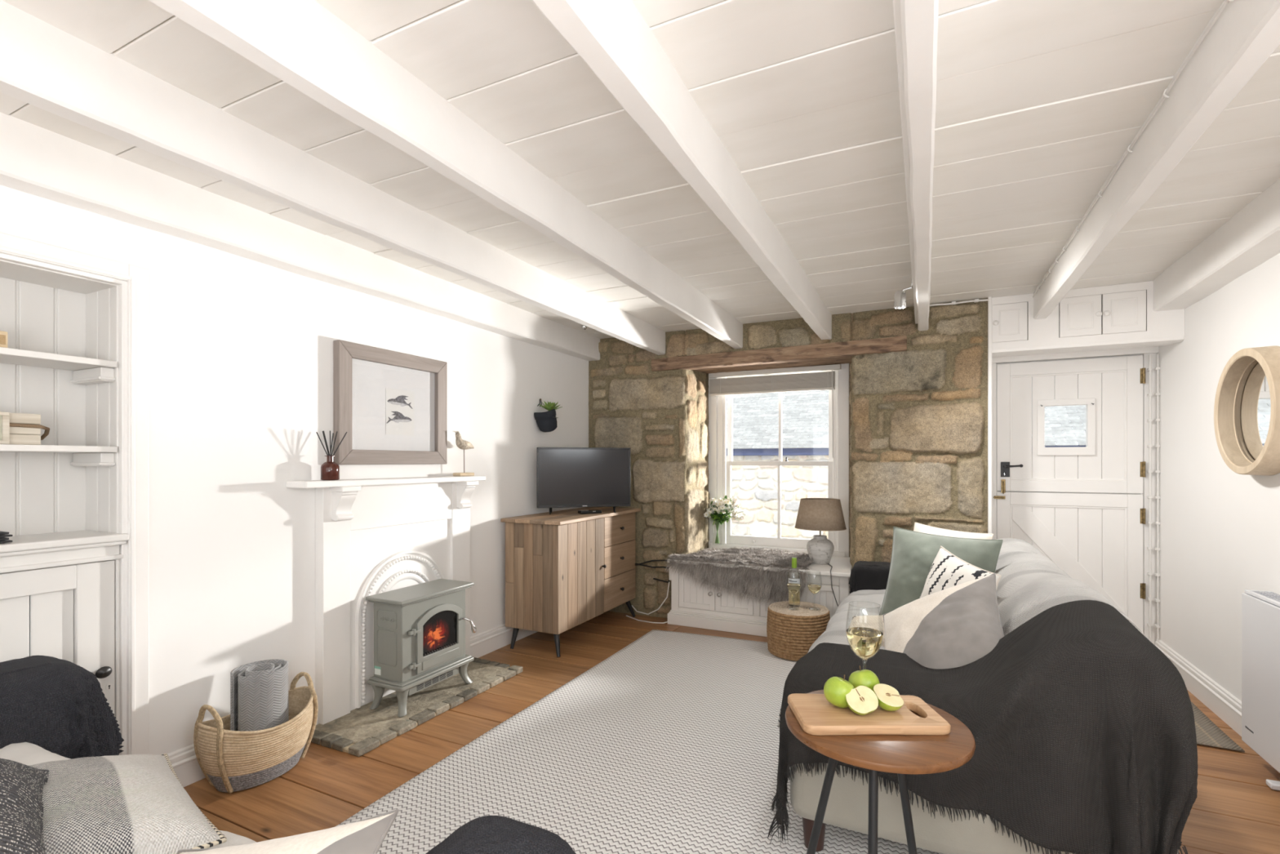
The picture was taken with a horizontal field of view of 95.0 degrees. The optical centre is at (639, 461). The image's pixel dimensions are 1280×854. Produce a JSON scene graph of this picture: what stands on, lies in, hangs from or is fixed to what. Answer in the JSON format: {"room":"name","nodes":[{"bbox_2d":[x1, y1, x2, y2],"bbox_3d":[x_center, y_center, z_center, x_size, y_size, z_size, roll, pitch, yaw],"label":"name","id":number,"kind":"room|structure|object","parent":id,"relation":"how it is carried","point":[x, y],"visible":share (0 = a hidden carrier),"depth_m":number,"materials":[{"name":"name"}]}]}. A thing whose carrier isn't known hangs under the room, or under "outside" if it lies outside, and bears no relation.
{"room":"living room","nodes":[
{"label":"living room","id":0,"kind":"room"},
{"bbox_2d":[0,184,588,755],"bbox_3d":[-2.006,0.110,2.418,0.480,2.360,6.600,0,0,26],"label":"wall","id":1,"kind":"structure","parent":0,"point":[241,348],"depth_m":2.54,"materials":[{"name":"white paint"}]},
{"bbox_2d":[0,259,118,536],"bbox_3d":[-2.323,-0.183,1.550,0.268,0.948,1.462,0,0,26],"label":"shelving","id":2,"kind":"object","parent":1,"relation":"attached to","point":[59,363],"visible":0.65,"depth_m":2.14,"materials":[{"name":"grey paint"}]},
{"bbox_2d":[0,330,7,347],"bbox_3d":[-2.126,-0.391,1.817,0.108,0.054,0.212,0,0,26],"label":"wooden block","id":3,"kind":"object","parent":2,"relation":"on","point":[3,335],"visible":0.94,"depth_m":1.88,"materials":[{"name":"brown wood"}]},
{"bbox_2d":[0,411,9,444],"bbox_3d":[-2.095,-0.108,1.805,0.018,0.104,0.218,0,0,26],"label":"picture","id":4,"kind":"object","parent":2,"relation":"on","point":[4,416],"visible":0.98,"depth_m":1.89,"materials":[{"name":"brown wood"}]},
{"bbox_2d":[0,415,1,439],"bbox_3d":[-2.097,-0.108,1.804,0.008,0.080,0.190,0,0,26],"label":"print","id":5,"kind":"object","parent":4,"relation":"attached to","point":[0,415],"depth_m":1.89},
{"bbox_2d":[8,412,49,444],"bbox_3d":[-2.142,-0.108,1.905,0.163,0.104,0.318,0,0,26],"label":"book stack","id":6,"kind":"object","parent":2,"relation":"on","point":[24,428],"visible":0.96,"depth_m":1.95,"materials":[{"name":"beige paper"}]},
{"bbox_2d":[0,231,148,755],"bbox_3d":[-2.179,0.276,1.513,0.049,1.988,1.520,0,0,26],"label":"trim","id":7,"kind":"structure","parent":1,"relation":"attached to","point":[132,281],"depth_m":2.14,"materials":[{"name":"white paint"}]},
{"bbox_2d":[167,719,317,786],"bbox_3d":[-1.689,1.197,2.494,0.024,0.146,0.673,0,0,26],"label":"baseboard","id":8,"kind":"structure","parent":1,"relation":"attached to","point":[184,761],"depth_m":2.30,"materials":[{"name":"white paint"}]},
{"bbox_2d":[0,112,599,360],"bbox_3d":[-1.781,-0.964,2.198,0.122,0.192,6.400,0,0,26],"label":"ceiling beam","id":9,"kind":"structure","parent":1,"relation":"attached to","point":[35,160],"depth_m":2.36,"materials":[{"name":"white paint"}]},
{"bbox_2d":[333,339,447,464],"bbox_3d":[-1.333,-0.290,3.202,0.044,0.611,0.722,0,0,26],"label":"framed print","id":10,"kind":"object","parent":1,"relation":"attached to","point":[391,406],"visible":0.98,"depth_m":3.15,"materials":[{"name":"white paper"}]},
{"bbox_2d":[470,623,537,657],"bbox_3d":[-0.773,1.197,4.380,0.024,0.146,1.515,0,0,26],"label":"baseboard","id":11,"kind":"structure","parent":1,"relation":"attached to","point":[485,642],"depth_m":3.93,"materials":[{"name":"white paint"}]},
{"bbox_2d":[533,398,557,431],"bbox_3d":[-0.707,-0.348,4.393,0.169,0.259,0.164,0,0,26],"label":"hanging planter","id":12,"kind":"object","parent":1,"relation":"hanging from","point":[546,421],"visible":0.98,"depth_m":4.34,"materials":[{"name":"black fabric"}]},
{"bbox_2d":[539,400,562,417],"bbox_3d":[-0.671,-0.389,4.402,0.174,0.121,0.180,0,0,26],"label":"succulent","id":13,"kind":"object","parent":12,"relation":"in","point":[549,406],"visible":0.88,"depth_m":4.37,"materials":[{"name":"green plant"}]},
{"bbox_2d":[320,455,339,479],"bbox_3d":[-1.477,0.029,2.797,0.080,0.117,0.080,0,0,26],"label":"bottle","id":14,"kind":"object","parent":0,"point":[330,469],"depth_m":2.77,"materials":[{"name":"orange glass"}]},
{"bbox_2d":[0,0,1279,338],"bbox_3d":[-0.013,-1.150,1.444,4.755,0.200,7.855,0,0,26],"label":"ceiling","id":15,"kind":"structure","parent":0,"point":[1038,102],"depth_m":1.87,"materials":[{"name":"paint"}]},
{"bbox_2d":[893,279,912,308],"bbox_3d":[1.439,-0.917,3.192,0.111,0.149,0.120,0,0,26],"label":"ceiling spotlight","id":16,"kind":"object","parent":15,"relation":"attached to","point":[900,296],"visible":0.88,"depth_m":3.19,"materials":[{"name":"silver metal"}]},
{"bbox_2d":[893,0,917,324],"bbox_3d":[0.492,-0.935,1.128,0.017,0.020,6.260,0,0,26],"label":"trim","id":17,"kind":"structure","parent":15,"relation":"attached to","point":[896,3],"depth_m":1.64,"materials":[{"name":"white paint"}]},
{"bbox_2d":[1032,0,1234,297],"bbox_3d":[1.531,-1.022,1.775,0.016,0.027,4.130,0,0,26],"label":"cable","id":18,"kind":"object","parent":15,"relation":"attached to","point":[1167,90],"visible":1,"depth_m":1.75,"materials":[{"name":"white paint"}]},
{"bbox_2d":[1033,0,1279,319],"bbox_3d":[1.105,-0.971,0.797,0.076,0.178,6.400,0,0,26],"label":"ceiling beam","id":19,"kind":"structure","parent":15,"relation":"attached to","point":[1246,33],"depth_m":1.61,"materials":[{"name":"white paint"}]},
{"bbox_2d":[183,610,1279,853],"bbox_3d":[0.022,1.300,1.518,4.155,0.060,7.350,0,0,26],"label":"floor","id":20,"kind":"structure","parent":0,"point":[1234,811],"depth_m":2.41,"materials":[{"name":"brown wood"}]},
{"bbox_2d":[0,529,128,755],"bbox_3d":[-2.297,0.766,1.538,0.285,1.009,1.456,0,0,26],"label":"base cabinet","id":21,"kind":"object","parent":20,"relation":"on","point":[71,580],"visible":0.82,"depth_m":2.01,"materials":[{"name":"grey paint"}]},
{"bbox_2d":[0,529,128,556],"bbox_3d":[-2.297,0.281,1.538,0.284,0.039,1.456,0,0,26],"label":"countertop","id":22,"kind":"structure","parent":21,"relation":"on","point":[76,540],"depth_m":1.99,"materials":[{"name":"grey paint"}]},
{"bbox_2d":[0,530,13,543],"bbox_3d":[-2.089,0.235,1.833,0.100,0.051,0.155,0,0,26],"label":"ornament","id":23,"kind":"object","parent":22,"relation":"on","point":[4,535],"visible":1,"depth_m":1.87,"materials":[{"name":"black"}]},
{"bbox_2d":[193,671,318,792],"bbox_3d":[-1.548,1.092,2.387,0.303,0.347,0.437,0,0,26],"label":"seagrass basket","id":24,"kind":"object","parent":20,"relation":"on","point":[231,761],"visible":0.91,"depth_m":2.27,"materials":[{"name":"wicker"}]},
{"bbox_2d":[230,658,288,731],"bbox_3d":[-1.559,1.044,2.413,0.205,0.394,0.224,0,0,26],"label":"rolled blanket","id":25,"kind":"object","parent":24,"relation":"in","point":[259,690],"visible":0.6,"depth_m":2.37,"materials":[{"name":"grey fabric"}]},
{"bbox_2d":[286,475,485,724],"bbox_3d":[-1.287,0.679,3.178,0.147,1.180,1.195,0,0,26],"label":"fireplace surround","id":26,"kind":"object","parent":20,"relation":"on","point":[373,536],"visible":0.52,"depth_m":3.01,"materials":[{"name":"white paint"}]},
{"bbox_2d":[315,430,346,479],"bbox_3d":[-1.474,-0.029,2.799,0.084,0.234,0.122,0,0,26],"label":"reed diffuser","id":27,"kind":"object","parent":26,"relation":"on","point":[330,469],"visible":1,"depth_m":2.77,"materials":[{"name":"orange glass"}]},
{"bbox_2d":[286,475,485,488],"bbox_3d":[-1.290,0.104,3.180,0.141,0.031,1.195,0,0,26],"label":"mantel shelf","id":28,"kind":"object","parent":26,"relation":"attached to","point":[389,482],"depth_m":3.05,"materials":[{"name":"white paint"}]},
{"bbox_2d":[453,431,474,475],"bbox_3d":[-1.083,-0.048,3.600,0.064,0.271,0.184,0,0,26],"label":"bird","id":29,"kind":"object","parent":26,"relation":"on","point":[460,443],"visible":1,"depth_m":3.56},
{"bbox_2d":[311,657,522,756],"bbox_3d":[-1.137,1.254,3.123,0.407,0.033,1.158,0,0,26],"label":"hearth","id":30,"kind":"object","parent":20,"relation":"on","point":[357,732],"visible":0.89,"depth_m":2.92,"materials":[{"name":"stone"}]},
{"bbox_2d":[365,578,475,716],"bbox_3d":[-1.136,0.960,3.119,0.302,0.560,0.514,0,0,26],"label":"electric stove","id":31,"kind":"object","parent":30,"relation":"on","point":[420,628],"visible":1,"depth_m":2.98,"materials":[{"name":"grey metal"}]},
{"bbox_2d":[500,506,640,657],"bbox_3d":[-0.468,0.828,4.395,0.479,0.889,1.190,0,0,26],"label":"tv cabinet","id":32,"kind":"object","parent":20,"relation":"on","point":[565,569],"visible":0.95,"depth_m":3.97,"materials":[{"name":"brown wood"}]},
{"bbox_2d":[536,447,630,514],"bbox_3d":[-0.415,0.139,4.371,0.698,0.487,0.153,0,0,-15],"label":"television","id":33,"kind":"object","parent":32,"relation":"on","point":[566,477],"visible":1,"depth_m":4.35,"materials":[{"name":"black plastic"}]},
{"bbox_2d":[577,509,601,514],"bbox_3d":[-0.371,0.371,4.331,0.160,0.022,0.082,0,0,-26],"label":"box","id":34,"kind":"object","parent":32,"relation":"on","point":[592,511],"visible":1,"depth_m":4.30,"materials":[{"name":"black plastic"}]},
{"bbox_2d":[336,629,941,853],"bbox_3d":[0.441,1.260,2.628,2.156,0.014,3.273,0,0,26],"label":"woven rug","id":35,"kind":"object","parent":20,"relation":"on","point":[668,744],"visible":0.48,"depth_m":2.40,"materials":[{"name":"beige carpet"}]},
{"bbox_2d":[766,600,830,661],"bbox_3d":[1.039,1.105,3.851,0.406,0.295,0.406,0,0,-17],"label":"wicker side table","id":36,"kind":"object","parent":35,"relation":"on","point":[792,630],"visible":0.87,"depth_m":3.70,"materials":[{"name":"brown wicker"}]},
{"bbox_2d":[786,582,800,594],"bbox_3d":[0.998,0.837,3.808,0.093,0.241,0.093,0,0,26],"label":"wine glass","id":37,"kind":"object","parent":36,"relation":"on","point":[793,588],"visible":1,"depth_m":3.78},
{"bbox_2d":[788,557,799,604],"bbox_3d":[1.025,0.797,3.898,0.077,0.319,0.078,0,0,26],"label":"wine bottle","id":38,"kind":"object","parent":36,"relation":"on","point":[793,599],"visible":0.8,"depth_m":3.87,"materials":[{"name":"clear glass"}]},
{"bbox_2d":[807,584,821,594],"bbox_3d":[1.133,0.837,3.813,0.093,0.241,0.093,0,0,26],"label":"wine glass","id":39,"kind":"object","parent":36,"relation":"on","point":[814,588],"visible":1,"depth_m":3.79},
{"bbox_2d":[785,689,975,853],"bbox_3d":[0.587,0.952,1.466,0.437,0.606,0.443,0,0,26],"label":"side table","id":40,"kind":"object","parent":35,"relation":"on","point":[902,755],"visible":0.56,"depth_m":1.35,"materials":[{"name":"brown wood"}]},
{"bbox_2d":[846,626,883,659],"bbox_3d":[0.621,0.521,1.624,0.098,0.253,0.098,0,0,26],"label":"wine","id":41,"kind":"object","parent":40,"relation":"on","point":[865,642],"visible":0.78,"depth_m":1.60,"materials":[{"name":"yellow liquid"}]},
{"bbox_2d":[787,693,951,735],"bbox_3d":[0.568,0.636,1.483,0.352,0.022,0.200,0,0,1],"label":"chopping board","id":42,"kind":"object","parent":40,"relation":"on","point":[815,715],"visible":0.9,"depth_m":1.42,"materials":[{"name":"brown wood"}]},
{"bbox_2d":[823,674,854,707],"bbox_3d":[0.510,0.587,1.502,0.077,0.079,0.077,0,0,-10],"label":"apple","id":43,"kind":"object","parent":42,"relation":"on","point":[836,689],"visible":0.91,"depth_m":1.48,"materials":[{"name":"green food"}]},
{"bbox_2d":[845,685,878,715],"bbox_3d":[0.549,0.595,1.457,0.076,0.060,0.062,0,0,-15],"label":"apple half","id":44,"kind":"object","parent":42,"relation":"on","point":[861,700],"visible":1,"depth_m":1.45,"materials":[{"name":"green"}]},
{"bbox_2d":[848,665,879,690],"bbox_3d":[0.596,0.587,1.559,0.077,0.079,0.077,0,0,-31],"label":"apple","id":45,"kind":"object","parent":42,"relation":"on","point":[866,677],"visible":0.59,"depth_m":1.54,"materials":[{"name":"green food"}]},
{"bbox_2d":[872,683,903,711],"bbox_3d":[0.625,0.599,1.480,0.066,0.053,0.074,0,0,-2],"label":"apple half","id":46,"kind":"object","parent":42,"relation":"on","point":[889,698],"visible":0.92,"depth_m":1.47,"materials":[{"name":"green"}]},
{"bbox_2d":[626,614,667,623],"bbox_3d":[0.039,1.261,4.683,0.392,0.015,0.076,0,0,31],"label":"cable","id":47,"kind":"object","parent":20,"relation":"on","point":[626,615],"visible":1,"depth_m":4.63,"materials":[{"name":"white plastic"}]},
{"bbox_2d":[666,547,852,636],"bbox_3d":[0.980,1.016,4.611,1.362,0.509,0.728,0,0,26],"label":"window bench","id":48,"kind":"object","parent":20,"relation":"on","point":[691,606],"visible":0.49,"depth_m":4.38,"materials":[{"name":"beige paint"}]},
{"bbox_2d":[668,565,671,580],"bbox_3d":[0.246,0.880,4.639,0.025,0.110,0.038,0,0,26],"label":"box","id":49,"kind":"object","parent":48,"relation":"attached to","point":[669,570],"visible":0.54,"depth_m":4.62,"materials":[{"name":"white"}]},
{"bbox_2d":[631,582,669,614],"bbox_3d":[0.074,1.087,4.707,0.353,0.275,0.044,0,0,31],"label":"cable","id":50,"kind":"object","parent":49,"relation":"hanging from","point":[668,582],"visible":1,"depth_m":4.65,"materials":[{"name":"white plastic"}]},
{"bbox_2d":[653,577,669,582],"bbox_3d":[0.181,0.909,4.681,0.184,0.102,0.021,0,0,39],"label":"cable","id":51,"kind":"object","parent":49,"relation":"hanging from","point":[653,578],"visible":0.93,"depth_m":4.69,"materials":[{"name":"black plastic"}]},
{"bbox_2d":[666,546,813,607],"bbox_3d":[0.834,0.892,4.615,1.127,0.383,0.754,0,0,26],"label":"sheepskin","id":52,"kind":"object","parent":48,"relation":"on","point":[770,585],"visible":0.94,"depth_m":4.35,"materials":[{"name":"fur"}]},
{"bbox_2d":[795,497,846,606],"bbox_3d":[1.325,0.676,4.319,0.392,0.790,0.533,0,0,26],"label":"table lamp","id":53,"kind":"object","parent":48,"relation":"on","point":[820,514],"visible":0.99,"depth_m":4.29,"materials":[{"name":"grey ceramic"}]},
{"bbox_3d":[0.669,0.611,5.077,0.124,0.215,0.124,0,0,26],"label":"glass vase","id":54,"kind":"object","parent":48,"relation":"on","visible":0},
{"bbox_2d":[703,495,745,543],"bbox_3d":[0.708,0.494,5.020,0.303,0.425,0.330,0,0,-42],"label":"flowers","id":55,"kind":"object","parent":54,"relation":"in","point":[719,509],"visible":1,"depth_m":4.99,"materials":[{"name":"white plant"}]},
{"bbox_2d":[790,762,1177,853],"bbox_3d":[1.401,0.868,2.688,0.975,0.803,2.280,0,0,26],"label":"sofa","id":56,"kind":"object","parent":20,"relation":"on","point":[847,805],"visible":0.12,"depth_m":1.74,"materials":[{"name":"grey fabric"}]},
{"bbox_2d":[845,614,884,646],"bbox_3d":[1.039,0.745,2.519,0.213,0.194,0.380,0,0,-41],"label":"cushion","id":57,"kind":"object","parent":56,"relation":"on","point":[876,622],"visible":0.16,"depth_m":2.55,"materials":[{"name":"beige fabric"}]},
{"bbox_2d":[848,560,890,592],"bbox_3d":[1.669,0.778,3.713,0.645,0.255,0.303,0,0,26],"label":"throw","id":58,"kind":"object","parent":56,"relation":"on","point":[864,575],"visible":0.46,"depth_m":3.70,"materials":[{"name":"black fabric"}]},
{"bbox_2d":[879,526,1003,615],"bbox_3d":[1.432,0.575,2.827,0.216,0.473,0.515,0,0,-40],"label":"cushion","id":59,"kind":"object","parent":56,"relation":"on","point":[913,553],"visible":0.45,"depth_m":2.84,"materials":[{"name":"green fabric"}]},
{"bbox_2d":[913,522,993,539],"bbox_3d":[1.625,0.555,3.155,0.210,0.414,0.447,0,0,-36],"label":"cushion","id":60,"kind":"object","parent":56,"relation":"on","point":[919,527],"visible":0.13,"depth_m":3.16,"materials":[{"name":"beige fabric"}]},
{"bbox_2d":[919,546,1001,598],"bbox_3d":[1.294,0.605,2.440,0.215,0.460,0.427,0,0,7],"label":"cushion","id":61,"kind":"object","parent":56,"relation":"on","point":[947,570],"visible":0.24,"depth_m":2.44,"materials":[{"name":"white fabric"}]},
{"bbox_2d":[777,537,1147,727],"bbox_3d":[1.380,0.685,2.686,1.122,0.538,1.880,0,0,26],"label":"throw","id":62,"kind":"object","parent":56,"relation":"on","point":[1030,583],"visible":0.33,"depth_m":2.30,"materials":[{"name":"white fabric"}]},
{"bbox_2d":[882,573,1004,668],"bbox_3d":[1.032,0.610,2.023,0.510,0.435,0.368,0,0,42],"label":"cushion","id":63,"kind":"object","parent":62,"relation":"on","point":[957,625],"visible":0.73,"depth_m":1.95,"materials":[{"name":"grey fabric"}]},
{"bbox_2d":[767,600,1198,853],"bbox_3d":[0.949,0.832,1.769,1.110,0.854,0.577,0,0,16],"label":"throw","id":64,"kind":"object","parent":56,"relation":"on","point":[1083,731],"visible":0.87,"depth_m":1.54,"materials":[{"name":"grey fabric"}]},
{"bbox_2d":[1190,700,1244,751],"bbox_3d":[2.648,1.262,3.189,0.562,0.007,1.150,0,0,26],"label":"door mat","id":65,"kind":"object","parent":20,"relation":"on","point":[1207,733],"visible":0.08,"depth_m":2.71,"materials":[{"name":"fabric"}]},
{"bbox_2d":[1241,589,1279,790],"bbox_3d":[2.365,0.905,1.990,0.107,0.728,1.085,0,0,26],"label":"heater","id":66,"kind":"object","parent":20,"relation":"on","point":[1260,609],"visible":1,"depth_m":2.35,"materials":[{"name":"white metal"}]},
{"bbox_2d":[1244,589,1279,607],"bbox_3d":[2.367,0.549,1.988,0.084,0.017,1.080,0,0,26],"label":"grille","id":67,"kind":"object","parent":66,"relation":"attached to","point":[1264,598],"depth_m":2.37,"materials":[{"name":"grey metal"}]},
{"bbox_3d":[-1.229,0.909,1.030,2.010,0.719,1.020,0,0,26],"label":"sofa","id":68,"kind":"object","parent":20,"relation":"on","visible":0},
{"bbox_2d":[0,758,48,853],"bbox_3d":[-1.067,0.495,0.801,0.488,0.287,0.380,0,0,44],"label":"cushion","id":69,"kind":"object","parent":68,"relation":"on","point":[21,785],"visible":1,"depth_m":0.92,"materials":[{"name":"grey fabric"}]},
{"bbox_2d":[0,655,124,759],"bbox_3d":[-1.951,0.867,1.464,0.354,0.507,1.050,0,0,26],"label":"throw","id":70,"kind":"object","parent":68,"relation":"on","point":[59,706],"visible":0.67,"depth_m":1.75,"materials":[{"name":"grey fabric"}]},
{"bbox_2d":[0,742,257,848],"bbox_3d":[-1.188,0.850,1.110,1.552,0.160,0.585,0,0,26],"label":"throw","id":71,"kind":"object","parent":68,"relation":"on","point":[28,753],"visible":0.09,"depth_m":1.56,"materials":[{"name":"white fabric"}]},
{"bbox_2d":[29,753,226,853],"bbox_3d":[-1.094,0.680,1.062,0.466,0.209,0.465,0,0,40],"label":"cushion","id":72,"kind":"object","parent":71,"relation":"on","point":[126,803],"visible":0.86,"depth_m":1.06,"materials":[{"name":"white fabric"}]},
{"bbox_2d":[176,808,399,853],"bbox_3d":[-0.588,0.696,0.746,0.488,0.338,0.389,0,0,14],"label":"cushion","id":73,"kind":"object","parent":68,"relation":"on","point":[365,836],"visible":1,"depth_m":0.86,"materials":[{"name":"white fabric"}]},
{"bbox_2d":[425,815,576,853],"bbox_3d":[-0.394,0.818,0.690,0.328,0.362,1.013,0,0,26],"label":"throw","id":74,"kind":"object","parent":68,"relation":"on","point":[486,834],"visible":1,"depth_m":1.01,"materials":[{"name":"black fabric"}]},
{"bbox_2d":[588,298,987,617],"bbox_3d":[0.870,0.110,4.818,3.398,2.361,0.772,0,0,26],"label":"wall","id":75,"kind":"structure","parent":0,"point":[918,415],"depth_m":4.10,"materials":[{"name":"stone"}]},
{"bbox_2d":[0,0,665,355],"bbox_3d":[-1.209,-0.963,1.932,0.083,0.193,6.420,0,0,26],"label":"ceiling beam","id":76,"kind":"structure","parent":75,"relation":"attached to","point":[44,66],"depth_m":1.82,"materials":[{"name":"white paint"}]},
{"bbox_2d":[148,0,742,348],"bbox_3d":[-0.629,-0.962,1.650,0.079,0.196,6.420,0,0,26],"label":"ceiling beam","id":77,"kind":"structure","parent":75,"relation":"attached to","point":[301,43],"depth_m":1.62,"materials":[{"name":"white paint"}]},
{"bbox_2d":[635,559,666,565],"bbox_3d":[0.037,0.829,4.772,0.503,0.094,0.022,0,0,31],"label":"cable","id":78,"kind":"object","parent":75,"relation":"attached to","point":[661,559],"visible":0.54,"depth_m":4.73,"materials":[{"name":"black plastic"}]},
{"bbox_2d":[635,563,668,568],"bbox_3d":[0.037,0.841,4.772,0.503,0.034,0.023,0,0,30],"label":"cable","id":79,"kind":"object","parent":75,"relation":"attached to","point":[635,563],"visible":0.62,"depth_m":4.74,"materials":[{"name":"black plastic"}]},
{"bbox_2d":[531,0,831,339],"bbox_3d":[-0.045,-0.966,1.367,0.081,0.189,6.420,0,0,26],"label":"ceiling beam","id":80,"kind":"structure","parent":75,"relation":"attached to","point":[612,37],"depth_m":1.59,"materials":[{"name":"white paint"}]},
{"bbox_2d":[708,363,848,556],"bbox_3d":[1.162,-0.035,5.011,1.195,1.650,0.170,0,0,26],"label":"window","id":81,"kind":"structure","parent":75,"relation":"in","point":[719,469],"depth_m":5.00,"materials":[{"name":"white paint"}]},
{"bbox_2d":[708,364,840,457],"bbox_3d":[1.107,-0.403,4.932,1.105,0.747,0.069,0,0,26],"label":"blind","id":82,"kind":"object","parent":81,"relation":"attached to","point":[825,380],"visible":1,"depth_m":4.90,"materials":[{"name":"beige fabric"}]},
{"bbox_2d":[651,335,906,373],"bbox_3d":[1.085,-0.799,4.662,1.899,0.123,0.644,0,0,26],"label":"wooden beam","id":83,"kind":"structure","parent":75,"relation":"attached to","point":[835,353],"depth_m":4.41,"materials":[{"name":"brown wood"}]},
{"bbox_2d":[900,0,938,331],"bbox_3d":[0.522,-0.968,1.092,0.076,0.183,6.420,0,0,26],"label":"ceiling beam","id":84,"kind":"structure","parent":75,"relation":"attached to","point":[919,18],"depth_m":1.52,"materials":[{"name":"white paint"}]},
{"bbox_2d":[929,298,989,306],"bbox_3d":[2.081,-1.037,3.831,0.340,0.018,0.030,0,0,26],"label":"cable","id":85,"kind":"object","parent":75,"relation":"attached to","point":[975,300],"visible":0.99,"depth_m":3.82,"materials":[{"name":"white paint"}]},
{"bbox_2d":[987,297,1159,644],"bbox_3d":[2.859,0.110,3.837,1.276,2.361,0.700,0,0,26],"label":"trim","id":86,"kind":"structure","parent":75,"relation":"attached to","point":[1145,352],"depth_m":3.77,"materials":[{"name":"white paint"}]},
{"bbox_2d":[726,368,1085,539],"bbox_3d":[2.946,-0.270,9.048,8.000,4.281,3.252,0,0,26],"label":"neighbouring house","id":87,"kind":"structure","parent":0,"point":[755,487],"depth_m":8.00,"materials":[{"name":"stone"}]},
{"bbox_2d":[993,355,1145,632],"bbox_3d":[2.860,0.288,3.941,0.840,1.940,0.105,0,0,26],"label":"door","id":88,"kind":"structure","parent":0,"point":[1081,508],"depth_m":3.92,"materials":[{"name":"white paint"}]},
{"bbox_2d":[991,280,1184,357],"bbox_3d":[2.762,-0.871,3.727,0.954,0.358,0.443,0,0,26],"label":"upper cabinet","id":89,"kind":"object","parent":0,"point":[1119,316],"visible":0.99,"depth_m":3.55,"materials":[{"name":"white paint"}]},
{"bbox_2d":[1157,253,1279,701],"bbox_3d":[1.979,0.110,0.735,0.250,2.360,7.050,0,0,26],"label":"wall","id":90,"kind":"structure","parent":0,"point":[1220,526],"depth_m":3.05,"materials":[{"name":"white paint"}]},
{"bbox_2d":[1146,354,1152,637],"bbox_3d":[3.251,0.220,3.743,0.020,1.800,0.036,0,0,26],"label":"pipe","id":91,"kind":"object","parent":90,"relation":"attached to","point":[1149,624],"visible":1,"depth_m":3.73,"materials":[{"name":"white metal"}]},
{"bbox_2d":[1154,353,1159,639],"bbox_3d":[3.275,0.220,3.715,0.020,1.800,0.036,0,0,26],"label":"pipe","id":92,"kind":"object","parent":90,"relation":"attached to","point":[1157,368],"visible":1,"depth_m":3.70,"materials":[{"name":"white metal"}]},
{"bbox_2d":[1155,639,1241,736],"bbox_3d":[2.498,1.197,2.117,0.024,0.146,3.590,0,0,26],"label":"baseboard","id":93,"kind":"structure","parent":90,"relation":"attached to","point":[1221,702],"depth_m":3.03,"materials":[{"name":"white paint"}]},
{"bbox_2d":[1153,178,1279,311],"bbox_3d":[1.665,-0.964,0.526,0.162,0.193,6.400,0,0,26],"label":"ceiling beam","id":94,"kind":"structure","parent":90,"relation":"attached to","point":[1251,237],"depth_m":2.63,"materials":[{"name":"white paint"}]},
{"bbox_2d":[1213,346,1279,475],"bbox_3d":[2.668,-0.217,2.546,0.089,0.554,0.554,0,0,26],"label":"round mirror","id":95,"kind":"object","parent":90,"relation":"attached to","point":[1246,406],"visible":1,"depth_m":2.61,"materials":[{"name":"brown wood"}]},
{"bbox_2d":[1237,361,1271,461],"bbox_3d":[2.692,-0.217,2.534,0.001,0.472,0.472,0,0,26],"label":"mirror glass","id":96,"kind":"object","parent":95,"relation":"attached to","point":[1254,411],"depth_m":2.61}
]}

